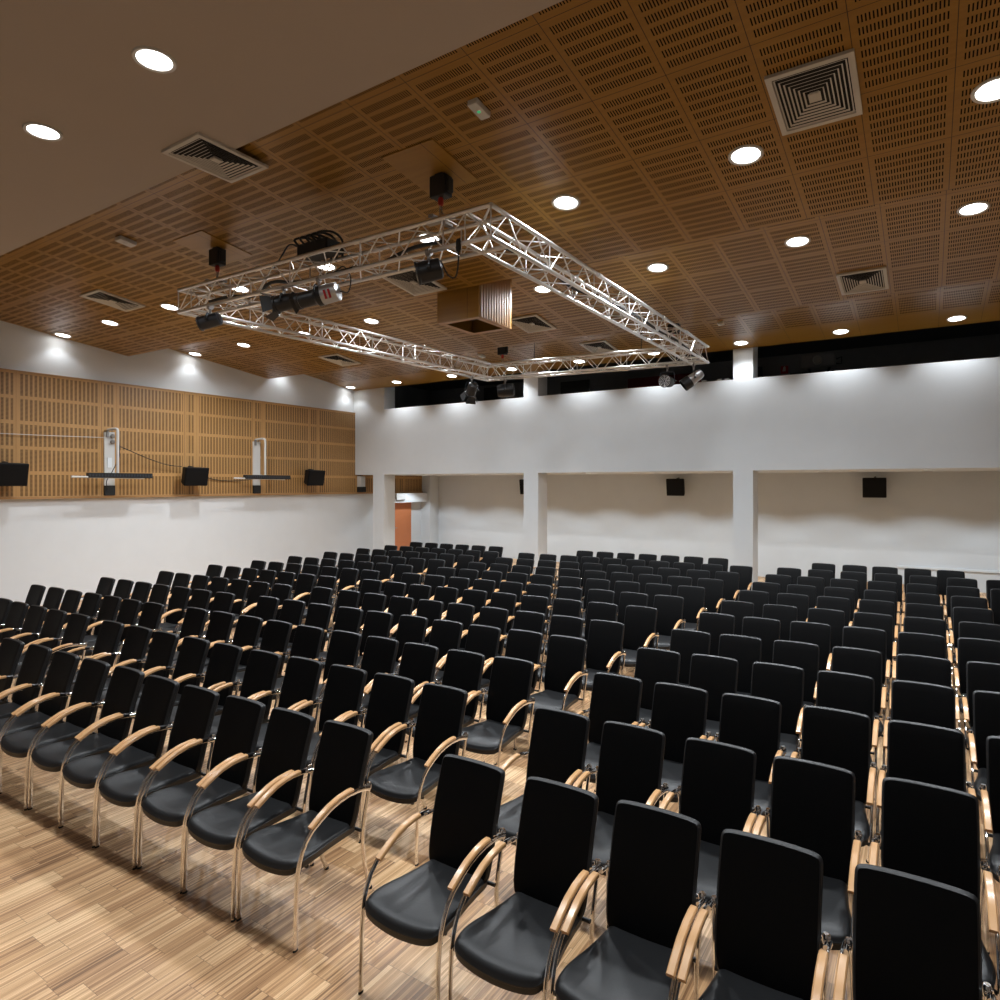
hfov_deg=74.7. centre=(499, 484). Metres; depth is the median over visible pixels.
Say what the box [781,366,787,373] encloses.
fire sign
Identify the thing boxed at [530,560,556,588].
chair
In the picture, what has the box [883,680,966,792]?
chair
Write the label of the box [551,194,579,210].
recessed light
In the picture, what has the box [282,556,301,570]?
chair
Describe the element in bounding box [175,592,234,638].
chair
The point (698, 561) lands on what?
chair
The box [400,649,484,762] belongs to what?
chair
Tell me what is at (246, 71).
ceiling
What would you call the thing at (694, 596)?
chair
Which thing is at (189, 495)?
trim
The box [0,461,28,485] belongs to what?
loudspeaker
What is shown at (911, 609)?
chair
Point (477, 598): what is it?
chair
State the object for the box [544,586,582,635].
chair
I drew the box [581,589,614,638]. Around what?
chair
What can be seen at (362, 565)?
chair
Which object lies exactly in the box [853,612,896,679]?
chair
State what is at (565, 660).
chair
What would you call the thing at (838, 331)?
diffuser
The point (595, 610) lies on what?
chair
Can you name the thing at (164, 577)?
chair
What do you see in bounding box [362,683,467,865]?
chair
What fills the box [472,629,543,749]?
chair
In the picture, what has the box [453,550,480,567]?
chair
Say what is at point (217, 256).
chain hoist
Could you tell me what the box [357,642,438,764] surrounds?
chair
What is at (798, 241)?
diffuser
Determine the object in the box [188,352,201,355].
recessed light
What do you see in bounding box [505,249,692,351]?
power cable
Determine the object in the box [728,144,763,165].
recessed light
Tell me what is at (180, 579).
chair
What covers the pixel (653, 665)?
chair
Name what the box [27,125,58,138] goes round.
diffuser
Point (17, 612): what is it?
chair
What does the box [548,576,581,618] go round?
chair
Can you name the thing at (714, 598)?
chair
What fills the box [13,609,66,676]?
chair
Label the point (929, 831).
chair
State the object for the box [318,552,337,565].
chair
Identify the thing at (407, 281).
ceiling vent
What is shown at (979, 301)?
ceiling
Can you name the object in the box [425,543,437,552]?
chair
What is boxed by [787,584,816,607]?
chair
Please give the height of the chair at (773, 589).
0.969 m
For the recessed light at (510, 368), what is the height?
0.054 m
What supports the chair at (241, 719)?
on the floor
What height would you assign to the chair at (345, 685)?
0.975 m
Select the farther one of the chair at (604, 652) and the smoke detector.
the smoke detector
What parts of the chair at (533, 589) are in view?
backrest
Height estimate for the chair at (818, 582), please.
0.969 m
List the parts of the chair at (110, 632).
leg, armrest, seat, armrest, backrest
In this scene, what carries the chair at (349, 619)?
on the floor
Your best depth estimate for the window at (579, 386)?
20.82 m
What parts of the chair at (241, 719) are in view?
leg, armrest, seat, leg, armrest, backrest, leg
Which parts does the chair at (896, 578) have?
backrest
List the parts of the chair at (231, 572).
backrest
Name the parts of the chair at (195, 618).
seat, backrest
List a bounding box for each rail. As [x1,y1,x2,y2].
[697,378,731,382]
[897,565,999,572]
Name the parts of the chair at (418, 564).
backrest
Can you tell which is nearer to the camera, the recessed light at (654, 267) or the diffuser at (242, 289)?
the recessed light at (654, 267)
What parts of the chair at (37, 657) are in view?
leg, armrest, seat, backrest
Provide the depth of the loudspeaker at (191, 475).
15.89 m
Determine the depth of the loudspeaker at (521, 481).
21.43 m
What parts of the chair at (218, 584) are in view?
backrest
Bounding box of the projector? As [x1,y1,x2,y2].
[801,353,841,372]
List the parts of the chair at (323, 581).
seat, backrest, leg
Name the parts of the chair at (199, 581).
backrest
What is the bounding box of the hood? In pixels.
[679,376,693,390]
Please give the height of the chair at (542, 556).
0.969 m
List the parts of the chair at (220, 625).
seat, backrest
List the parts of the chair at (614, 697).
seat, backrest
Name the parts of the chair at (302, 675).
armrest, seat, leg, armrest, backrest, leg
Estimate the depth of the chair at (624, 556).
14.57 m
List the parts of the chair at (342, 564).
backrest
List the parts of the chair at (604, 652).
seat, backrest, armrest, leg, leg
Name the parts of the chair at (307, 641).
seat, backrest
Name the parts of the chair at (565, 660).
leg, seat, backrest, armrest, leg, leg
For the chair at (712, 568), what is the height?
0.969 m
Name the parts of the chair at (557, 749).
seat, armrest, backrest, armrest, leg, leg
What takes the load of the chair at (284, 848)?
on the floor
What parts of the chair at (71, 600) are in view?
backrest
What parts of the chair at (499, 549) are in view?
backrest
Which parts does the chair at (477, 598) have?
backrest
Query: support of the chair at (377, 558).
on the floor
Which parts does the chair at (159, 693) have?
leg, armrest, seat, leg, armrest, backrest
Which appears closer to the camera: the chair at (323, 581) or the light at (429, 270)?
the light at (429, 270)
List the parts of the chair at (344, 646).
seat, backrest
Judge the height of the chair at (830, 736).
0.975 m
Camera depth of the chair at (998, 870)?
3.08 m
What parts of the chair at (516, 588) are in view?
backrest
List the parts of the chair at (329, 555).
backrest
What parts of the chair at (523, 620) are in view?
backrest, leg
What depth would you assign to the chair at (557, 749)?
4.32 m
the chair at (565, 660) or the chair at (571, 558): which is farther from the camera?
the chair at (571, 558)
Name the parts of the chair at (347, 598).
backrest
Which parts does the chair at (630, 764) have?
armrest, seat, backrest, armrest, leg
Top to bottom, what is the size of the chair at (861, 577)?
0.969 m
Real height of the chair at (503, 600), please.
0.969 m
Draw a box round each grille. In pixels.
[308,471,324,484]
[659,375,669,386]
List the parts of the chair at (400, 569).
backrest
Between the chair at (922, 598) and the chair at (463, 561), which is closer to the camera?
the chair at (922, 598)
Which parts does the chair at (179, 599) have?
seat, backrest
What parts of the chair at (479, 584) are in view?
backrest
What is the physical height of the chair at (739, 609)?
0.969 m
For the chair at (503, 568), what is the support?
on the floor
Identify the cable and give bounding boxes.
[0,433,106,437]
[120,446,181,466]
[208,239,444,302]
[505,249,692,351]
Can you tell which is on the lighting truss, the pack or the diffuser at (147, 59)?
the pack
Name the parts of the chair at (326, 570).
backrest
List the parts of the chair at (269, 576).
backrest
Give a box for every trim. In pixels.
[0,368,353,412]
[0,491,422,499]
[395,493,426,502]
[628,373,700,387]
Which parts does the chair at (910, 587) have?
backrest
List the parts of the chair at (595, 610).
backrest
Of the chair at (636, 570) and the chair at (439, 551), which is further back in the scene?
the chair at (439, 551)
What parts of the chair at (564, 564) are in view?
backrest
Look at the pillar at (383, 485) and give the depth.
20.40 m
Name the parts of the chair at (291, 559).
backrest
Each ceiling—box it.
[0,0,562,255]
[0,0,999,378]
[305,279,999,390]
[397,468,999,475]
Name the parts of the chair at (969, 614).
armrest, leg, seat, backrest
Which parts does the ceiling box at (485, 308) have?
panel, panel, frame, panel, slatted panel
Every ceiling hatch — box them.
[173,230,251,262]
[382,138,477,194]
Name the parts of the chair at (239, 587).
backrest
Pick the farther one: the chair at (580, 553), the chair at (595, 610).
the chair at (580, 553)
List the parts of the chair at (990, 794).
leg, leg, armrest, backrest, seat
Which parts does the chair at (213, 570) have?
backrest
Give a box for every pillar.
[373,475,394,549]
[524,473,546,573]
[733,470,757,589]
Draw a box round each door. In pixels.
[395,502,410,549]
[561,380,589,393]
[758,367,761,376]
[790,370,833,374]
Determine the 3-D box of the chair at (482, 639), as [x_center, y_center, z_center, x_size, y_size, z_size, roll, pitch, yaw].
[-0.330,2.012,6.819,0.493,0.975,0.693,0,0,33]
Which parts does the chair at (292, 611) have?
backrest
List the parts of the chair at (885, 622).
backrest, armrest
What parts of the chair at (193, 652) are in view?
armrest, seat, leg, armrest, backrest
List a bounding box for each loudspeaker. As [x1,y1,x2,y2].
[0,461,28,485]
[181,466,208,485]
[304,469,325,485]
[519,479,523,493]
[666,477,684,495]
[862,476,886,497]
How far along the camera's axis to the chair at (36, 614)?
8.15 m
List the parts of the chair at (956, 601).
armrest, backrest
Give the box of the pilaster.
[421,476,438,547]
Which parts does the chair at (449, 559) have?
backrest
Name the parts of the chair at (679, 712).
seat, backrest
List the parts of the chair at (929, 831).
armrest, leg, backrest, leg, seat, armrest, leg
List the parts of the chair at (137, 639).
seat, leg, armrest, armrest, backrest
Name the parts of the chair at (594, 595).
backrest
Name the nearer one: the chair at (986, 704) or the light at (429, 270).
the chair at (986, 704)
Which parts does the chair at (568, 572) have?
backrest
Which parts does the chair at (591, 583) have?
backrest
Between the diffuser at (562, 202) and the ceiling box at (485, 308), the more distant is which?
the ceiling box at (485, 308)
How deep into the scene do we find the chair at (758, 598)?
9.35 m
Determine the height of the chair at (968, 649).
0.969 m
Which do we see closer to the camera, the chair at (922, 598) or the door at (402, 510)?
the chair at (922, 598)
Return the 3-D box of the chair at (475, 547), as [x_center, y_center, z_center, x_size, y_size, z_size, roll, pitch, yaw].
[-0.696,2.009,16.160,0.491,0.969,0.693,0,0,32]
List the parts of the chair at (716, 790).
armrest, leg, seat, backrest, armrest, leg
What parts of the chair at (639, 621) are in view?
seat, backrest, armrest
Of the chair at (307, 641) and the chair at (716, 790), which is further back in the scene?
the chair at (307, 641)
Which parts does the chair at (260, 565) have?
backrest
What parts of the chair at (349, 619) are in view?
seat, backrest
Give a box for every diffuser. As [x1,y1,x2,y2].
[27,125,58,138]
[102,321,116,324]
[136,50,172,69]
[162,305,177,309]
[234,287,247,291]
[319,264,333,269]
[365,319,377,322]
[420,234,438,242]
[535,286,549,291]
[554,197,576,208]
[649,264,666,270]
[732,147,759,162]
[735,341,746,344]
[787,237,807,245]
[834,330,847,333]
[948,316,964,320]
[960,203,986,213]
[975,79,999,99]
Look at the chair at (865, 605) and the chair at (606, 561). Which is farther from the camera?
the chair at (606, 561)
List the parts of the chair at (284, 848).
leg, armrest, seat, leg, armrest, leg, backrest, leg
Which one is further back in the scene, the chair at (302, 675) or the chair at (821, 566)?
the chair at (821, 566)
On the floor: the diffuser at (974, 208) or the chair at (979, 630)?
the chair at (979, 630)
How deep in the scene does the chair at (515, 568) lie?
12.31 m
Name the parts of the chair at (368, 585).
backrest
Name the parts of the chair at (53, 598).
backrest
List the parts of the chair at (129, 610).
armrest, seat, backrest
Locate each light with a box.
[22,122,62,140]
[54,332,71,337]
[100,320,119,325]
[131,46,176,73]
[160,303,179,310]
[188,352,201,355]
[196,306,222,330]
[231,284,249,292]
[236,343,250,347]
[259,286,292,320]
[314,261,336,270]
[363,318,378,323]
[414,239,460,285]
[416,233,440,242]
[446,374,456,377]
[460,376,478,403]
[467,97,489,119]
[497,379,514,397]
[506,367,517,370]
[533,285,550,292]
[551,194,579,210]
[573,360,585,363]
[647,263,668,272]
[658,365,675,387]
[679,363,703,390]
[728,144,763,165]
[733,340,748,345]
[784,235,810,247]
[832,329,849,334]
[946,315,966,321]
[957,201,989,215]
[970,75,999,103]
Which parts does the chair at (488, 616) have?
backrest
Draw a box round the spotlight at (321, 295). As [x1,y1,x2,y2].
[288,266,350,313]
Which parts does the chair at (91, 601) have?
seat, backrest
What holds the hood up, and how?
attached to the light at (689, 381)
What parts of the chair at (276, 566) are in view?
backrest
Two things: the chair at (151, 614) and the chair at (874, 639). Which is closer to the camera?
the chair at (874, 639)
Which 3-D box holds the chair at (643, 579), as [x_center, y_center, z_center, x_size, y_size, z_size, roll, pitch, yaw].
[2.388,2.009,10.850,0.491,0.969,0.693,0,0,32]
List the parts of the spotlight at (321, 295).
shutter frame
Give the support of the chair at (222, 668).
on the floor
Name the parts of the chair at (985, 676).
leg, armrest, leg, backrest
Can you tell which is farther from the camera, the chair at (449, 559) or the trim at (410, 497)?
the trim at (410, 497)
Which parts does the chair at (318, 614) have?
seat, backrest, leg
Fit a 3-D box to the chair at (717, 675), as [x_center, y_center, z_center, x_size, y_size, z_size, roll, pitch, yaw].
[1.743,2.012,5.563,0.493,0.975,0.693,0,0,32]
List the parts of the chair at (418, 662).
armrest, seat, leg, backrest, armrest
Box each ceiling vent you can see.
[80,289,144,311]
[161,132,267,182]
[318,354,360,365]
[382,270,446,295]
[512,314,555,332]
[579,340,618,352]
[764,48,862,135]
[836,266,888,294]
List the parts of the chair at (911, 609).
backrest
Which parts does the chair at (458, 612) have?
backrest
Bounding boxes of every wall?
[0,320,420,604]
[354,357,999,474]
[431,334,999,592]
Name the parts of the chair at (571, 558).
backrest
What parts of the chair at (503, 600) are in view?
backrest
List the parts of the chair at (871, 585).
backrest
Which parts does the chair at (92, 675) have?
leg, armrest, seat, leg, armrest, backrest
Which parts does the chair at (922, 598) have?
backrest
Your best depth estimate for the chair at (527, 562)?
13.41 m
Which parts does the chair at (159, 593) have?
backrest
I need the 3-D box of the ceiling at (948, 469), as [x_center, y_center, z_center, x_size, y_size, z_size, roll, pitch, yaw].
[6.228,-0.458,16.282,23.360,0.285,3.520,0,0,33]
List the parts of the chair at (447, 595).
backrest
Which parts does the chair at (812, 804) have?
armrest, leg, backrest, seat, armrest, leg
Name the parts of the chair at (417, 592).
backrest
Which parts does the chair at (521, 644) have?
armrest, seat, backrest, leg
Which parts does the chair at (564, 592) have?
seat, backrest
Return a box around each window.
[395,386,430,407]
[404,321,999,390]
[484,387,505,400]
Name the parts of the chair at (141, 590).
backrest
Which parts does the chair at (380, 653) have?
leg, seat, armrest, backrest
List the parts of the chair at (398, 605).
backrest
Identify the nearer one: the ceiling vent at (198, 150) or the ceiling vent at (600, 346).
the ceiling vent at (198, 150)
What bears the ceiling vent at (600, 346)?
in the ceiling at (979, 301)
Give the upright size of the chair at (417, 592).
0.969 m
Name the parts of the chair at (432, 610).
backrest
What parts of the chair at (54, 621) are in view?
armrest, leg, seat, armrest, backrest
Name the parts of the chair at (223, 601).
backrest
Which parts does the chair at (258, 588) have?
backrest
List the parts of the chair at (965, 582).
backrest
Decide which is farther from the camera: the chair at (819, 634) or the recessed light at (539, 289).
the recessed light at (539, 289)
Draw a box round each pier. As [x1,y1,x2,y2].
[354,387,394,411]
[524,370,546,396]
[733,347,757,379]
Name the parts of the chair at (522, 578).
backrest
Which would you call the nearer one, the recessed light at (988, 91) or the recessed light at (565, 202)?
the recessed light at (988, 91)
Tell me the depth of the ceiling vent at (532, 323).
12.42 m
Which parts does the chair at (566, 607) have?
seat, backrest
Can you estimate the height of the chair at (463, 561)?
0.969 m
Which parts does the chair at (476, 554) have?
backrest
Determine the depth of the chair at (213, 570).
12.39 m
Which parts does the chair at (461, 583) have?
backrest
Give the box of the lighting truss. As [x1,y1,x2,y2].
[177,202,709,381]
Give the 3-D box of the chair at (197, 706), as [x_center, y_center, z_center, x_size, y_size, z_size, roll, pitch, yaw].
[-2.408,2.012,4.652,0.493,0.975,0.693,0,0,32]
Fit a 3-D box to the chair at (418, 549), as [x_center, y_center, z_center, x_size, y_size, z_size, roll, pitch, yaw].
[-2.054,2.009,15.696,0.491,0.969,0.693,0,0,32]
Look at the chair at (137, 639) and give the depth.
6.94 m
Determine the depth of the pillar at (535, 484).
17.40 m
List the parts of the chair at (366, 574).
backrest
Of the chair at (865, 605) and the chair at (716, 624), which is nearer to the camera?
the chair at (716, 624)
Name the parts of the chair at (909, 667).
backrest, armrest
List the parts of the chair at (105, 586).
backrest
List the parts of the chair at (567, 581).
backrest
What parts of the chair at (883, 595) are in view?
backrest, armrest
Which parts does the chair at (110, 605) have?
seat, backrest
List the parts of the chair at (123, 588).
backrest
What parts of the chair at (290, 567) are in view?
backrest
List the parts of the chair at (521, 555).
backrest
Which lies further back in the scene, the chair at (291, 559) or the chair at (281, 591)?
the chair at (291, 559)
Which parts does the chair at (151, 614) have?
leg, backrest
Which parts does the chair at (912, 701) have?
leg, armrest, backrest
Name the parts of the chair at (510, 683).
armrest, seat, backrest, armrest, leg, leg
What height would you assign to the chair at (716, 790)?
0.975 m
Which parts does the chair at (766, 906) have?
leg, armrest, leg, seat, backrest, armrest, leg, leg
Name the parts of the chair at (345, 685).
armrest, leg, seat, leg, armrest, backrest, leg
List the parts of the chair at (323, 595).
backrest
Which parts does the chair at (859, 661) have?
backrest, seat, leg, armrest, leg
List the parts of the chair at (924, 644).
armrest, backrest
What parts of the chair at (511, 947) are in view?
leg, armrest, seat, backrest, armrest, leg, leg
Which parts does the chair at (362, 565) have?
backrest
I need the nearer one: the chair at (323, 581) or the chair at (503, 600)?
the chair at (503, 600)
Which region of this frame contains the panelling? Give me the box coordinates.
[0,370,421,496]
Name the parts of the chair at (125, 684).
leg, armrest, seat, leg, armrest, backrest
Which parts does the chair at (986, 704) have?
leg, armrest, seat, backrest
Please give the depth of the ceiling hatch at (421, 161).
6.69 m
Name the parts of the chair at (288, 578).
backrest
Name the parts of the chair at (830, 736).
armrest, backrest, seat, leg, armrest, leg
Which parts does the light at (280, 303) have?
barn door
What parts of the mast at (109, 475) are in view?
white rod, socket plate, plate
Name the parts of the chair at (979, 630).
armrest, backrest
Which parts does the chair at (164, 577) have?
backrest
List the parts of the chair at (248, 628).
seat, backrest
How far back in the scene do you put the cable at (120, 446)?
15.26 m
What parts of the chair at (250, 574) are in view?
backrest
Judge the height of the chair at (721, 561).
0.969 m
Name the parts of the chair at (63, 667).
armrest, leg, seat, armrest, leg, backrest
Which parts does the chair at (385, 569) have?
backrest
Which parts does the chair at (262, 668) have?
armrest, leg, seat, armrest, backrest, leg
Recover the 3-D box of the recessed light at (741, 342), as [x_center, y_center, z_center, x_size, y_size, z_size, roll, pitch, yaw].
[5.182,-3.041,14.075,0.319,0.054,0.317,0,0,38]
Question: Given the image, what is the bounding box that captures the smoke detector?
[115,235,136,247]
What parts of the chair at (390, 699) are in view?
leg, armrest, seat, armrest, leg, backrest, leg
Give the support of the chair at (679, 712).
on the floor
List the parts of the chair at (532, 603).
backrest, leg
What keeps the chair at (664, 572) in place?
on the floor
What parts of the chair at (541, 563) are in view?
backrest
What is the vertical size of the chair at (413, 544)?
0.969 m
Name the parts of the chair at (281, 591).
armrest, backrest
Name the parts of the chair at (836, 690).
backrest, armrest, leg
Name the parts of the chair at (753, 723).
backrest, seat, armrest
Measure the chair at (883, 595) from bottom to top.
0.969 m
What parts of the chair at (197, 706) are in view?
leg, armrest, seat, leg, armrest, backrest, leg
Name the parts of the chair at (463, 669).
armrest, seat, backrest, leg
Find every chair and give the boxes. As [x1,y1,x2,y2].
[0,598,12,637]
[0,601,28,642]
[0,605,47,654]
[0,638,24,704]
[0,644,52,718]
[0,650,79,738]
[0,658,110,810]
[8,613,90,701]
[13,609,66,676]
[18,589,82,659]
[20,587,64,631]
[25,584,45,616]
[28,666,144,826]
[38,592,101,658]
[39,620,124,720]
[57,595,121,646]
[58,675,179,847]
[64,625,152,721]
[76,577,114,612]
[80,598,141,655]
[92,579,133,634]
[93,581,151,634]
[95,685,219,869]
[98,631,179,707]
[114,602,164,670]
[116,584,170,624]
[129,571,173,601]
[133,636,210,718]
[136,586,191,628]
[137,695,265,893]
[142,607,208,667]
[148,573,190,608]
[161,589,211,634]
[163,575,209,613]
[168,642,242,729]
[169,611,234,694]
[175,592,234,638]
[182,707,315,922]
[184,577,228,616]
[189,564,222,589]
[200,615,262,695]
[206,579,249,637]
[208,566,240,592]
[209,649,281,742]
[228,568,258,599]
[228,596,279,643]
[232,581,269,627]
[233,620,292,690]
[236,720,372,952]
[239,560,265,580]
[242,584,292,619]
[243,570,276,609]
[252,656,322,750]
[257,561,283,583]
[257,599,305,671]
[269,571,295,599]
[272,625,324,710]
[275,563,301,593]
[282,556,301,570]
[284,603,332,662]
[290,565,319,598]
[292,573,315,608]
[293,664,367,795]
[295,575,336,621]
[300,557,318,572]
[301,587,332,625]
[312,673,414,842]
[314,630,361,731]
[315,566,338,594]
[316,558,336,584]
[316,560,354,595]
[317,636,398,731]
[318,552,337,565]
[319,606,363,668]
[326,590,360,640]
[330,593,386,638]
[331,568,358,609]
[332,579,381,626]
[334,561,373,594]
[335,553,353,567]
[335,570,379,606]
[353,548,369,560]
[354,554,370,568]
[355,563,392,593]
[356,611,392,664]
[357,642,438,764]
[358,754,505,999]
[360,596,414,638]
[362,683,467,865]
[370,549,385,561]
[373,555,388,569]
[381,564,412,593]
[383,581,406,611]
[384,545,397,555]
[386,584,431,615]
[388,550,402,562]
[389,599,443,644]
[390,556,405,579]
[392,558,425,584]
[393,615,427,672]
[397,619,462,681]
[399,546,412,556]
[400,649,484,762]
[401,573,421,596]
[404,551,419,564]
[410,542,422,550]
[413,586,458,619]
[415,547,428,557]
[419,559,444,574]
[421,552,436,577]
[421,553,454,583]
[424,575,445,599]
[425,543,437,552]
[425,603,474,649]
[431,548,445,558]
[431,577,469,602]
[433,624,500,725]
[436,567,455,586]
[440,543,452,553]
[441,589,487,623]
[448,549,462,567]
[448,776,600,999]
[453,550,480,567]
[455,544,468,554]
[455,555,473,576]
[457,579,495,606]
[458,569,478,588]
[459,656,534,766]
[461,606,508,655]
[468,562,486,578]
[471,545,485,562]
[471,570,502,591]
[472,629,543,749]
[473,592,516,634]
[480,546,502,559]
[482,551,498,570]
[486,581,522,653]
[489,563,508,581]
[494,572,527,606]
[495,557,512,571]
[497,707,591,845]
[500,611,545,690]
[504,565,531,594]
[504,595,548,657]
[512,553,534,573]
[512,584,551,628]
[515,635,587,749]
[516,558,533,581]
[522,574,553,608]
[527,567,555,598]
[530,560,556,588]
[533,554,556,597]
[537,615,583,702]
[541,598,581,654]
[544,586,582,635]
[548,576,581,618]
[549,800,706,999]
[550,568,580,604]
[553,561,579,596]
[554,555,577,584]
[573,721,668,875]
[576,550,592,569]
[577,672,644,791]
[580,556,599,577]
[580,578,609,623]
[581,563,602,586]
[581,570,605,607]
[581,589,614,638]
[581,619,625,701]
[583,602,617,660]
[596,552,613,564]
[602,558,621,571]
[606,564,627,580]
[609,572,633,590]
[614,581,639,621]
[617,553,634,564]
[617,592,647,672]
[620,605,658,675]
[625,559,644,572]
[631,566,652,581]
[634,647,680,727]
[638,554,656,566]
[638,574,661,593]
[638,682,711,802]
[645,583,671,606]
[649,561,668,574]
[653,595,685,649]
[657,568,679,583]
[659,737,761,901]
[660,555,679,567]
[667,576,691,595]
[670,629,710,685]
[673,562,694,576]
[673,829,832,999]
[677,585,706,630]
[684,556,702,569]
[686,569,709,585]
[689,654,737,740]
[697,578,724,612]
[698,612,734,655]
[701,564,722,578]
[707,693,786,822]
[708,558,727,571]
[715,571,739,600]
[718,634,761,695]
[721,600,753,634]
[729,565,752,600]
[739,590,768,617]
[742,617,780,662]
[750,662,806,757]
[752,582,779,603]
[752,756,862,954]
[762,604,797,640]
[765,574,790,592]
[772,640,819,706]
[777,567,800,583]
[777,593,808,621]
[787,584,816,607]
[789,621,831,670]
[791,705,877,862]
[797,576,824,602]
[807,608,844,652]
[808,569,832,588]
[812,563,834,577]
[816,596,852,625]
[816,670,879,833]
[824,587,857,620]
[830,578,860,611]
[831,646,886,757]
[833,864,995,999]
[840,571,866,598]
[842,565,866,572]
[842,626,890,717]
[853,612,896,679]
[859,599,898,655]
[864,590,899,640]
[867,581,900,624]
[869,777,999,999]
[872,566,897,580]
[874,573,904,621]
[876,720,980,890]
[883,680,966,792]
[889,654,960,729]
[892,632,952,687]
[901,568,930,607]
[901,593,944,625]
[901,603,948,646]
[903,583,941,612]
[903,617,952,680]
[909,575,942,606]
[937,570,964,608]
[943,586,979,646]
[944,578,977,623]
[947,596,987,646]
[949,607,993,683]
[953,637,999,727]
[954,621,999,698]
[961,661,999,772]
[966,690,999,800]
[978,736,999,953]
[986,580,999,608]
[988,589,999,624]
[996,865,999,881]
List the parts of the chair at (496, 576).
backrest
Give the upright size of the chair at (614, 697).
0.975 m
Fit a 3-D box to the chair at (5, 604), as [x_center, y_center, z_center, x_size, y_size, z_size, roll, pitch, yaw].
[-6.795,2.012,8.496,0.493,0.975,0.693,0,0,33]
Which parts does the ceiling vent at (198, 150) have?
plate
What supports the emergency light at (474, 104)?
attached to the ceiling at (636, 111)
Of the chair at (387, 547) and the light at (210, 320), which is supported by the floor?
the chair at (387, 547)
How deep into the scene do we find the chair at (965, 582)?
10.65 m
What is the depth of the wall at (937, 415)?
14.66 m
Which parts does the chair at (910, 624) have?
backrest, armrest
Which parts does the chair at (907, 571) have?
backrest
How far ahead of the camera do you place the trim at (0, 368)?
15.51 m
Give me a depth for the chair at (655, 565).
13.06 m
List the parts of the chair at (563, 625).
seat, backrest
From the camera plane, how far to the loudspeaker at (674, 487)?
18.65 m
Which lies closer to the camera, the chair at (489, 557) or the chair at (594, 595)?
the chair at (594, 595)
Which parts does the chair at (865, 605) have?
backrest, armrest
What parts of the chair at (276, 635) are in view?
seat, backrest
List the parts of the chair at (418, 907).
leg, armrest, seat, backrest, armrest, leg, leg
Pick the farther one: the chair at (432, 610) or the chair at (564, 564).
the chair at (564, 564)
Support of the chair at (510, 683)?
on the floor
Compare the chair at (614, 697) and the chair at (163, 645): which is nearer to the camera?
the chair at (614, 697)
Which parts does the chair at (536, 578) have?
backrest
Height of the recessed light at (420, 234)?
0.054 m
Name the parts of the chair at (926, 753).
leg, armrest, backrest, armrest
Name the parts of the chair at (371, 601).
backrest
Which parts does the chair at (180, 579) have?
backrest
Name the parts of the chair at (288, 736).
leg, armrest, seat, leg, armrest, backrest, leg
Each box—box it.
[396,493,405,499]
[437,279,511,334]
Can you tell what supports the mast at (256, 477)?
attached to the panelling
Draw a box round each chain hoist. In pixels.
[205,246,227,286]
[427,172,454,227]
[497,346,507,367]
[668,323,680,348]
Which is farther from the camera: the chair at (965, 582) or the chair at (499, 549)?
the chair at (499, 549)
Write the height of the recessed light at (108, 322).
0.054 m
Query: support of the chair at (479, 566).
on the floor
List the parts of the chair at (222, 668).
armrest, leg, seat, armrest, backrest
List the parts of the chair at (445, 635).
seat, armrest, backrest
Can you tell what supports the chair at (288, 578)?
on the floor
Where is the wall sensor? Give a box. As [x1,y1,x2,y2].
[357,476,365,491]
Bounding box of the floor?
[0,559,999,999]
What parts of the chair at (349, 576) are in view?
backrest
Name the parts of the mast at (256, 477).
plate, white rod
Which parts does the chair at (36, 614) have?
leg, backrest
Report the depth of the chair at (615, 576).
11.37 m
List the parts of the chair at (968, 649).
leg, armrest, seat, backrest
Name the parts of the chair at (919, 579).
backrest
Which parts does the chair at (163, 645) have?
seat, armrest, leg, armrest, backrest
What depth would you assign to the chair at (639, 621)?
8.12 m
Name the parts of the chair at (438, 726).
leg, armrest, seat, leg, armrest, backrest, leg, leg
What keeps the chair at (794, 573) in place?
on the floor
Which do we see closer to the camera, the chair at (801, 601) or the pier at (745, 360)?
the chair at (801, 601)
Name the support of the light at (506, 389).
attached to the lighting truss
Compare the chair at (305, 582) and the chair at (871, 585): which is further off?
the chair at (305, 582)
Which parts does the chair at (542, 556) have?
backrest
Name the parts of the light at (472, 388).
barn door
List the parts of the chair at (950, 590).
armrest, backrest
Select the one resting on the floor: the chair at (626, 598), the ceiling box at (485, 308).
the chair at (626, 598)
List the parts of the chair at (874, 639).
backrest, leg, armrest, leg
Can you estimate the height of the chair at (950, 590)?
0.969 m
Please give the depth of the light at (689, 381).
12.98 m
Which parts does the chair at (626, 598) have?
backrest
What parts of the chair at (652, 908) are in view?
leg, armrest, leg, seat, backrest, armrest, leg, leg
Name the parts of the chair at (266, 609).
backrest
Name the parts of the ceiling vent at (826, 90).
plate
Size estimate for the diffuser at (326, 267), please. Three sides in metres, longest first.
0.258 x 0.258 x 0.002 m
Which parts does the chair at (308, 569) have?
backrest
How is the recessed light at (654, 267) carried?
in the ceiling at (636, 111)
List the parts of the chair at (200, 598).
seat, armrest, backrest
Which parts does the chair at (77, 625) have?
seat, leg, armrest, armrest, leg, backrest, leg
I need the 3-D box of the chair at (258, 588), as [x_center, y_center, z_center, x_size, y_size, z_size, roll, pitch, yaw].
[-3.919,2.009,10.022,0.491,0.969,0.693,0,0,32]
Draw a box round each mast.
[71,428,152,494]
[234,438,290,492]
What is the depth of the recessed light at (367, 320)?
12.89 m
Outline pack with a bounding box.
[273,230,343,268]
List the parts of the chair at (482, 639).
armrest, seat, backrest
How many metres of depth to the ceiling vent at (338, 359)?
15.79 m

